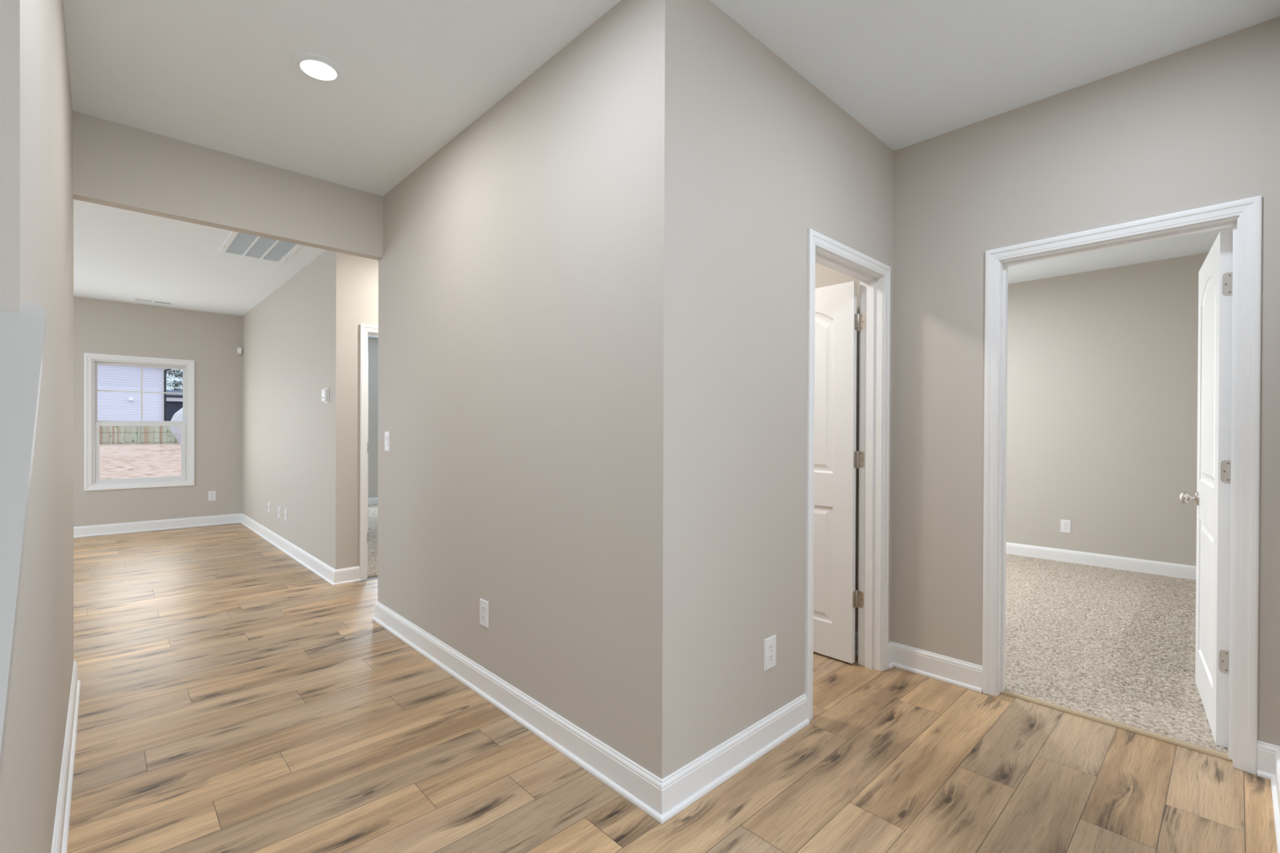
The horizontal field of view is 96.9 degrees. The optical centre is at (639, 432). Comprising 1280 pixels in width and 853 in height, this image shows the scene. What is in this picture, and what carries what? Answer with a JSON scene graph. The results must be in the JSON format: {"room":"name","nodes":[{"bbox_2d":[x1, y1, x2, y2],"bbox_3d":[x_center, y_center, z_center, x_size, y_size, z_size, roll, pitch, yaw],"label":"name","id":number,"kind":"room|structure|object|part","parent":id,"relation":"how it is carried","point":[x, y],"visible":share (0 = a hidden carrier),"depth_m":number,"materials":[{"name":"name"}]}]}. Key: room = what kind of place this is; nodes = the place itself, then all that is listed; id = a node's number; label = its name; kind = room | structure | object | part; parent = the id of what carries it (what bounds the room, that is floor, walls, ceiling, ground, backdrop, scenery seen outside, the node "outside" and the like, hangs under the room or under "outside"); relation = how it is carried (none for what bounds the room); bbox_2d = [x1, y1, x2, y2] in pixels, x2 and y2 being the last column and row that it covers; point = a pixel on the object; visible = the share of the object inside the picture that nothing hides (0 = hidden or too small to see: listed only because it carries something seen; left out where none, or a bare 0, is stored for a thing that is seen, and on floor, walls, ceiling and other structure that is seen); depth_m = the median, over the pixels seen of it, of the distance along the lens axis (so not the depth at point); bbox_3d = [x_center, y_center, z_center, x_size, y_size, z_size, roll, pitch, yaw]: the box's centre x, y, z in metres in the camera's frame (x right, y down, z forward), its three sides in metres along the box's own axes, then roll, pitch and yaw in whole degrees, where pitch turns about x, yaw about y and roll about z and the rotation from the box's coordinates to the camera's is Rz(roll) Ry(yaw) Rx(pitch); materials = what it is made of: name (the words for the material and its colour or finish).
{"room":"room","nodes":[
{"label":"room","id":0,"kind":"room"},
{"bbox_2d":[0,0,73,852],"bbox_3d":[-1.375,-0.135,1.222,0.115,2.743,4.068,0,0,-44],"label":"wall","id":1,"kind":"structure","parent":0,"point":[37,197],"depth_m":1.27,"materials":[{"name":"grey paint"}]},
{"bbox_2d":[0,300,46,786],"bbox_3d":[-0.536,0.468,0.339,0.175,1.377,1.624,0,0,-44],"label":"trim","id":2,"kind":"structure","parent":1,"relation":"attached to","point":[22,334],"depth_m":0.76,"materials":[{"name":"grey paint"}]},
{"bbox_2d":[50,660,80,852],"bbox_3d":[-3.112,1.175,-0.398,4.917,0.122,4.093,0,0,-44],"label":"baseboard","id":3,"kind":"structure","parent":1,"relation":"attached to","point":[61,825],"depth_m":1.93,"materials":[{"name":"white paint"}]},
{"bbox_2d":[73,296,242,526],"bbox_3d":[-7.688,-0.178,5.373,6.474,2.743,0.160,0,0,-44],"label":"wall","id":4,"kind":"structure","parent":0,"point":[211,340],"depth_m":7.07,"materials":[{"name":"grey paint"}]},
{"bbox_2d":[84,352,194,491],"bbox_3d":[-6.046,-0.125,6.886,1.000,1.587,0.128,0,0,-44],"label":"window","id":5,"kind":"structure","parent":4,"relation":"in","point":[92,482],"depth_m":6.80,"materials":[{"name":"white paint"}]},
{"bbox_3d":[-6.064,-0.473,6.905,0.833,0.722,0.030,0,0,-44],"label":"sash","id":6,"kind":"part","parent":5,"relation":"part of","materials":[{"name":"white plastic"}]},
{"bbox_3d":[-6.042,0.230,6.881,0.829,0.710,0.032,0,0,-44],"label":"sash","id":7,"kind":"part","parent":5,"relation":"part of","materials":[{"name":"white plastic"}]},
{"bbox_2d":[208,490,216,501],"bbox_3d":[-5.521,0.813,7.322,0.080,0.124,0.007,0,0,-44],"label":"electrical outlet","id":8,"kind":"object","parent":4,"relation":"attached to","point":[211,495],"visible":1,"depth_m":7.32,"materials":[{"name":"white plastic"}]},
{"bbox_2d":[73,513,359,586],"bbox_3d":[-6.097,1.145,3.909,6.537,0.122,4.169,0,0,-44],"label":"baseboard","id":9,"kind":"structure","parent":4,"relation":"attached to","point":[333,576],"depth_m":6.56,"materials":[{"name":"white paint"}]},
{"bbox_2d":[237,347,242,354],"bbox_3d":[-5.283,-1.085,7.498,0.060,0.084,0.054,0,0,1],"label":"sensor","id":10,"kind":"object","parent":4,"relation":"attached to","point":[239,349],"visible":1,"depth_m":7.48,"materials":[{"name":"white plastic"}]},
{"bbox_2d":[72,110,382,260],"bbox_3d":[-2.189,-1.322,3.187,1.409,0.393,0.083,0,0,-44],"label":"wall header","id":11,"kind":"structure","parent":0,"point":[116,165],"depth_m":3.05,"materials":[{"name":"grey paint"}]},
{"bbox_2d":[242,249,351,569],"bbox_3d":[-4.037,-0.168,6.312,0.115,2.743,4.784,0,0,-44],"label":"wall","id":12,"kind":"structure","parent":0,"point":[297,340],"depth_m":5.23,"materials":[{"name":"grey paint"}]},
{"bbox_2d":[267,501,270,512],"bbox_3d":[-4.148,0.831,6.335,0.014,0.122,0.074,0,0,-44],"label":"wall plate","id":13,"kind":"object","parent":12,"relation":"attached to","point":[268,502],"visible":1,"depth_m":6.33,"materials":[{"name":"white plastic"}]},
{"bbox_2d":[277,506,279,518],"bbox_3d":[-3.807,0.836,5.976,0.014,0.122,0.074,0,0,-44],"label":"wall plate","id":14,"kind":"object","parent":12,"relation":"attached to","point":[278,512],"visible":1,"depth_m":5.97,"materials":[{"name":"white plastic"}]},
{"bbox_2d":[284,508,286,521],"bbox_3d":[-3.604,0.838,5.761,0.014,0.122,0.074,0,0,-44],"label":"wall plate","id":15,"kind":"object","parent":12,"relation":"attached to","point":[285,515],"visible":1,"depth_m":5.75,"materials":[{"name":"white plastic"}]},
{"bbox_2d":[321,387,328,403],"bbox_3d":[-2.614,-0.311,4.707,0.030,0.124,0.136,0,0,-44],"label":"thermostat","id":16,"kind":"object","parent":12,"relation":"attached to","point":[325,393],"visible":1,"depth_m":4.67,"materials":[{"name":"white plastic"}]},
{"bbox_3d":[-2.606,-0.311,4.715,0.007,0.124,0.136,0,0,-44],"label":"plate","id":17,"kind":"part","parent":16,"relation":"part of","materials":[{"name":"white plastic"}]},
{"bbox_2d":[351,255,378,567],"bbox_3d":[-1.068,-0.154,5.911,3.641,2.743,0.115,0,0,-44],"label":"wall","id":18,"kind":"structure","parent":0,"point":[364,270],"depth_m":4.65,"materials":[{"name":"grey paint"}]},
{"bbox_2d":[367,335,368,574],"bbox_3d":[-2.539,0.187,5.113,0.166,2.031,0.809,0,0,-36],"label":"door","id":19,"kind":"structure","parent":18,"relation":"in","point":[367,335],"depth_m":4.82,"materials":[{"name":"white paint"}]},
{"bbox_2d":[359,324,377,581],"bbox_3d":[-2.021,0.162,5.009,0.890,2.110,0.150,0,0,-44],"label":"trim","id":20,"kind":"structure","parent":18,"relation":"attached to","point":[365,330],"depth_m":4.67,"materials":[{"name":"white paint"}]},
{"bbox_2d":[355,575,377,582],"bbox_3d":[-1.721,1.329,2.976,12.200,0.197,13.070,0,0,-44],"label":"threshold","id":21,"kind":"structure","parent":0,"point":[372,578],"depth_m":4.73,"materials":[{"name":"grey"}]},
{"bbox_2d":[367,504,377,577],"bbox_3d":[-2.743,1.194,7.592,3.524,0.015,4.723,0,0,-44],"label":"carpet","id":22,"kind":"object","parent":21,"relation":"on","point":[372,509],"visible":0.03,"depth_m":6.29,"materials":[{"name":"beige carpet"}]},
{"bbox_2d":[1004,553,1228,754],"bbox_3d":[2.474,1.228,4.509,3.521,0.015,6.118,0,0,-44],"label":"carpet","id":23,"kind":"object","parent":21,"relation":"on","point":[1114,645],"visible":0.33,"depth_m":3.29,"materials":[{"name":"beige carpet"}]},
{"bbox_2d":[368,337,377,497],"bbox_3d":[-4.403,-0.183,9.341,3.756,2.743,0.115,0,0,-44],"label":"wall","id":24,"kind":"structure","parent":0,"point":[372,342],"depth_m":9.29,"materials":[{"name":"grey paint"}]},
{"bbox_2d":[368,497,377,505],"bbox_3d":[-4.364,1.124,9.300,3.526,0.122,0.014,0,0,-44],"label":"baseboard","id":25,"kind":"structure","parent":24,"relation":"attached to","point":[371,501],"depth_m":9.29,"materials":[{"name":"white paint"}]},
{"bbox_2d":[377,0,688,779],"bbox_3d":[-0.776,-0.140,2.805,0.115,2.743,2.596,0,0,-44],"label":"wall","id":26,"kind":"structure","parent":0,"point":[533,269],"depth_m":2.23,"materials":[{"name":"grey paint"}]},
{"bbox_2d":[384,431,390,451],"bbox_3d":[-1.599,0.053,3.580,0.011,0.122,0.078,0,0,-44],"label":"light switch","id":27,"kind":"object","parent":26,"relation":"attached to","point":[387,434],"visible":1,"depth_m":3.57,"materials":[{"name":"white plastic"}]},
{"bbox_2d":[480,598,488,628],"bbox_3d":[-0.737,0.851,2.675,0.007,0.124,0.080,0,0,-44],"label":"electrical outlet","id":28,"kind":"object","parent":26,"relation":"attached to","point":[484,605],"visible":1,"depth_m":2.67,"materials":[{"name":"white plastic"}]},
{"bbox_2d":[481,613,484,621],"bbox_3d":[-0.739,0.870,2.673,0.002,0.034,0.029,0,0,-44],"label":"receptacle","id":29,"kind":"object","parent":28,"relation":"attached to","point":[482,615],"depth_m":2.67,"materials":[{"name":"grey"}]},
{"bbox_2d":[481,605,484,613],"bbox_3d":[-0.738,0.831,2.673,0.002,0.034,0.029,0,0,-44],"label":"receptacle","id":30,"kind":"object","parent":28,"relation":"attached to","point":[482,606],"depth_m":2.67,"materials":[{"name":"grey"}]},
{"bbox_2d":[372,600,857,824],"bbox_3d":[-0.195,1.171,3.367,1.781,0.122,2.646,0,0,-44],"label":"baseboard","id":31,"kind":"structure","parent":26,"relation":"attached to","point":[662,799],"depth_m":2.17,"materials":[{"name":"white paint"}]},
{"bbox_2d":[62,0,1279,337],"bbox_3d":[-1.709,-1.575,2.963,12.200,0.120,13.070,0,0,-44],"label":"ceiling","id":32,"kind":"structure","parent":0,"point":[220,75],"depth_m":2.35,"materials":[{"name":"white paint"}]},
{"bbox_2d":[132,297,173,305],"bbox_3d":[-5.726,-1.544,6.675,0.360,0.008,0.185,0,0,-44],"label":"ceiling vent","id":33,"kind":"object","parent":32,"relation":"in","point":[134,299],"visible":1,"depth_m":6.67,"materials":[{"name":"white metal"}]},
{"bbox_2d":[217,231,302,263],"bbox_3d":[-3.119,-1.523,4.662,0.465,0.010,0.795,0,0,-44],"label":"ceiling vent","id":34,"kind":"object","parent":32,"relation":"in","point":[239,244],"visible":0.88,"depth_m":4.67,"materials":[{"name":"white metal"}]},
{"bbox_2d":[291,52,345,82],"bbox_3d":[-1.329,-1.505,2.348,0.194,0.012,0.194,0,0,-44],"label":"recessed light","id":35,"kind":"object","parent":32,"relation":"in","point":[317,67],"visible":1,"depth_m":2.33,"materials":[{"name":"white paint"}]},
{"bbox_2d":[66,523,1277,852],"bbox_3d":[-2.843,1.229,1.565,8.230,0.001,12.430,0,0,-44],"label":"floor","id":36,"kind":"structure","parent":0,"point":[235,698],"depth_m":2.15,"materials":[{"name":"brown wood"}]},
{"bbox_2d":[1000,689,1232,761],"bbox_3d":[1.992,1.237,2.437,0.030,0.014,0.765,0,0,-44],"label":"threshold strip","id":37,"kind":"object","parent":36,"relation":"on","point":[1140,731],"visible":1,"depth_m":2.39,"materials":[{"name":"beige wood"}]},
{"bbox_2d":[685,0,893,764],"bbox_3d":[0.715,-0.132,2.510,1.642,2.743,0.115,0,0,-44],"label":"wall","id":38,"kind":"structure","parent":0,"point":[772,158],"depth_m":2.16,"materials":[{"name":"grey paint"}]},
{"bbox_2d":[764,635,776,671],"bbox_3d":[0.516,0.872,2.245,0.080,0.124,0.007,0,0,-44],"label":"electrical outlet","id":39,"kind":"object","parent":38,"relation":"attached to","point":[770,643],"visible":1,"depth_m":2.24,"materials":[{"name":"white plastic"}]},
{"bbox_2d":[768,653,773,662],"bbox_3d":[0.518,0.891,2.244,0.029,0.034,0.002,0,0,-44],"label":"receptacle","id":40,"kind":"object","parent":39,"relation":"attached to","point":[771,655],"depth_m":2.24,"materials":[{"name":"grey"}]},
{"bbox_2d":[768,644,773,653],"bbox_3d":[0.518,0.852,2.243,0.029,0.034,0.002,0,0,-44],"label":"receptacle","id":41,"kind":"object","parent":39,"relation":"attached to","point":[771,646],"depth_m":2.24,"materials":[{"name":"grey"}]},
{"bbox_2d":[813,280,865,663],"bbox_3d":[0.917,0.209,3.257,0.166,2.031,0.733,0,0,-44],"label":"door","id":42,"kind":"structure","parent":38,"relation":"in","point":[837,322],"depth_m":3.08,"materials":[{"name":"white paint"}]},
{"bbox_3d":[1.145,0.890,3.027,0.034,0.089,0.002,0,0,-44],"label":"hinge plate","id":43,"kind":"part","parent":42,"relation":"part of","materials":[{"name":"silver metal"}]},
{"bbox_3d":[1.147,0.144,3.024,0.034,0.089,0.002,0,0,-44],"label":"hinge plate","id":44,"kind":"part","parent":42,"relation":"part of","materials":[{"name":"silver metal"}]},
{"bbox_3d":[1.150,-0.590,3.021,0.034,0.089,0.002,0,0,-44],"label":"hinge plate","id":45,"kind":"part","parent":42,"relation":"part of","materials":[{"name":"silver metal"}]},
{"bbox_3d":[1.175,0.890,3.026,0.002,0.089,0.034,0,0,-44],"label":"hinge plate","id":46,"kind":"part","parent":42,"relation":"part of","materials":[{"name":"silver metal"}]},
{"bbox_3d":[1.178,0.144,3.023,0.002,0.089,0.034,0,0,-44],"label":"hinge plate","id":47,"kind":"part","parent":42,"relation":"part of","materials":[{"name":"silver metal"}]},
{"bbox_3d":[1.181,-0.590,3.019,0.002,0.089,0.034,0,0,-44],"label":"hinge plate","id":48,"kind":"part","parent":42,"relation":"part of","materials":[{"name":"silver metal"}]},
{"bbox_2d":[804,228,890,721],"bbox_3d":[0.964,0.184,2.749,0.814,2.110,0.150,0,0,-44],"label":"trim","id":49,"kind":"structure","parent":38,"relation":"attached to","point":[873,276],"depth_m":2.96,"materials":[{"name":"white paint"}]},
{"bbox_3d":[0.918,0.183,2.797,0.814,2.110,0.017,0,0,-44],"label":"casing","id":50,"kind":"part","parent":49,"relation":"part of","materials":[{"name":"white paint"}]},
{"bbox_2d":[815,16,1279,746],"bbox_3d":[1.233,-0.133,3.240,0.115,2.743,6.235,0,0,-44],"label":"wall","id":51,"kind":"structure","parent":0,"point":[1198,126],"depth_m":2.62,"materials":[{"name":"grey paint"}]},
{"bbox_2d":[888,641,982,693],"bbox_3d":[1.470,1.179,2.856,0.069,0.122,0.437,0,0,-44],"label":"baseboard","id":52,"kind":"structure","parent":51,"relation":"attached to","point":[958,673],"depth_m":2.86,"materials":[{"name":"white paint"}]},
{"bbox_2d":[982,195,1262,774],"bbox_3d":[1.998,0.189,2.434,0.150,2.110,0.890,0,0,-44],"label":"trim","id":53,"kind":"structure","parent":51,"relation":"attached to","point":[1244,215],"depth_m":2.15,"materials":[{"name":"white paint"}]},
{"bbox_2d":[1179,228,1232,747],"bbox_3d":[2.528,0.219,2.506,0.166,2.031,0.809,0,0,40],"label":"door","id":54,"kind":"structure","parent":51,"relation":"in","point":[1212,496],"depth_m":2.31,"materials":[{"name":"white paint"}]},
{"bbox_3d":[2.701,0.322,2.796,0.059,0.055,0.055,0,0,40],"label":"knob","id":55,"kind":"part","parent":54,"relation":"part of","materials":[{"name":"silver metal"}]},
{"bbox_3d":[2.295,0.898,2.225,0.034,0.089,0.002,0,0,40],"label":"hinge plate","id":56,"kind":"part","parent":54,"relation":"part of","materials":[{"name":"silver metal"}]},
{"bbox_3d":[2.298,0.152,2.221,0.034,0.089,0.002,0,0,40],"label":"hinge plate","id":57,"kind":"part","parent":54,"relation":"part of","materials":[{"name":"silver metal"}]},
{"bbox_3d":[2.301,-0.582,2.218,0.034,0.089,0.002,0,0,40],"label":"hinge plate","id":58,"kind":"part","parent":54,"relation":"part of","materials":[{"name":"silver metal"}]},
{"bbox_2d":[1257,740,1279,852],"bbox_3d":[2.626,1.195,0.395,1.781,0.122,2.944,0,0,-44],"label":"baseboard","id":59,"kind":"structure","parent":51,"relation":"attached to","point":[1268,754],"depth_m":2.04,"materials":[{"name":"white paint"}]},
{"bbox_2d":[1006,252,1208,565],"bbox_3d":[3.799,-0.134,5.755,0.115,2.743,6.350,0,0,-44],"label":"wall","id":60,"kind":"structure","parent":0,"point":[1102,427],"depth_m":5.19,"materials":[{"name":"grey paint"}]},
{"bbox_2d":[1060,519,1071,533],"bbox_3d":[4.053,0.892,5.399,0.007,0.124,0.080,0,0,-44],"label":"electrical outlet","id":61,"kind":"object","parent":60,"relation":"attached to","point":[1065,525],"visible":1,"depth_m":5.40,"materials":[{"name":"white plastic"}]},
{"bbox_2d":[1005,542,1195,580],"bbox_3d":[2.491,1.172,4.524,3.477,0.122,6.119,0,0,-44],"label":"baseboard","id":62,"kind":"structure","parent":60,"relation":"attached to","point":[1167,569],"depth_m":5.18,"materials":[{"name":"white paint"}]},
{"label":"outside","id":63,"kind":"structure","parent":0,"visible":0},
{"bbox_2d":[99,444,181,479],"bbox_3d":[-37.258,1.137,53.782,100.000,0.350,110.700,0,0,-44],"label":"ground","id":64,"kind":"structure","parent":63,"point":[116,460],"depth_m":26.66,"materials":[{"name":"soil"}]},
{"bbox_2d":[97,364,172,421],"bbox_3d":[-56.311,-5.218,54.638,17.140,12.200,10.050,0,0,-44],"label":"neighbor house","id":65,"kind":"structure","parent":64,"relation":"on","point":[111,406],"depth_m":55.02,"materials":[{"name":"white paint"}]},
{"bbox_2d":[99,426,178,444],"bbox_3d":[-39.674,0.043,49.122,38.080,1.860,0.160,0,0,-44],"label":"fence","id":66,"kind":"object","parent":64,"relation":"on","point":[138,435],"visible":0.09,"depth_m":47.12,"materials":[{"name":"brown wood"}]},
{"bbox_3d":[-39.726,-0.093,49.119,38.000,0.090,0.049,0,0,-44],"label":"rail","id":67,"kind":"part","parent":66,"relation":"part of","materials":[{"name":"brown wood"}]},
{"bbox_3d":[-39.729,0.727,49.123,38.000,0.090,0.049,0,0,-44],"label":"rail","id":68,"kind":"part","parent":66,"relation":"part of","materials":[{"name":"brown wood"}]},
{"bbox_3d":[-41.673,0.063,47.176,0.100,1.820,0.088,0,0,-44],"label":"post","id":69,"kind":"part","parent":66,"relation":"part of","materials":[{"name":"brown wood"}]},
{"bbox_2d":[166,390,182,421],"bbox_3d":[-50.018,-2.016,65.483,8.400,5.750,5.120,0,0,-44],"label":"screened porch","id":70,"kind":"object","parent":64,"relation":"on","point":[174,402],"visible":0.02,"depth_m":61.87,"materials":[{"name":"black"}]},
{"bbox_2d":[166,368,182,390],"bbox_3d":[-61.349,-6.271,77.133,10.399,14.066,10.495,0,0,-44],"label":"tree","id":71,"kind":"object","parent":64,"relation":"on","point":[176,384],"visible":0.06,"depth_m":75.14,"materials":[{"name":"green plant"}]},
{"bbox_2d":[168,407,182,447],"bbox_3d":[-31.358,-0.542,39.170,1.911,3.342,0.829,0,0,-44],"label":"plastic sheet","id":72,"kind":"object","parent":64,"relation":"on","point":[178,416],"visible":0.2,"depth_m":38.70,"materials":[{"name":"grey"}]}
]}

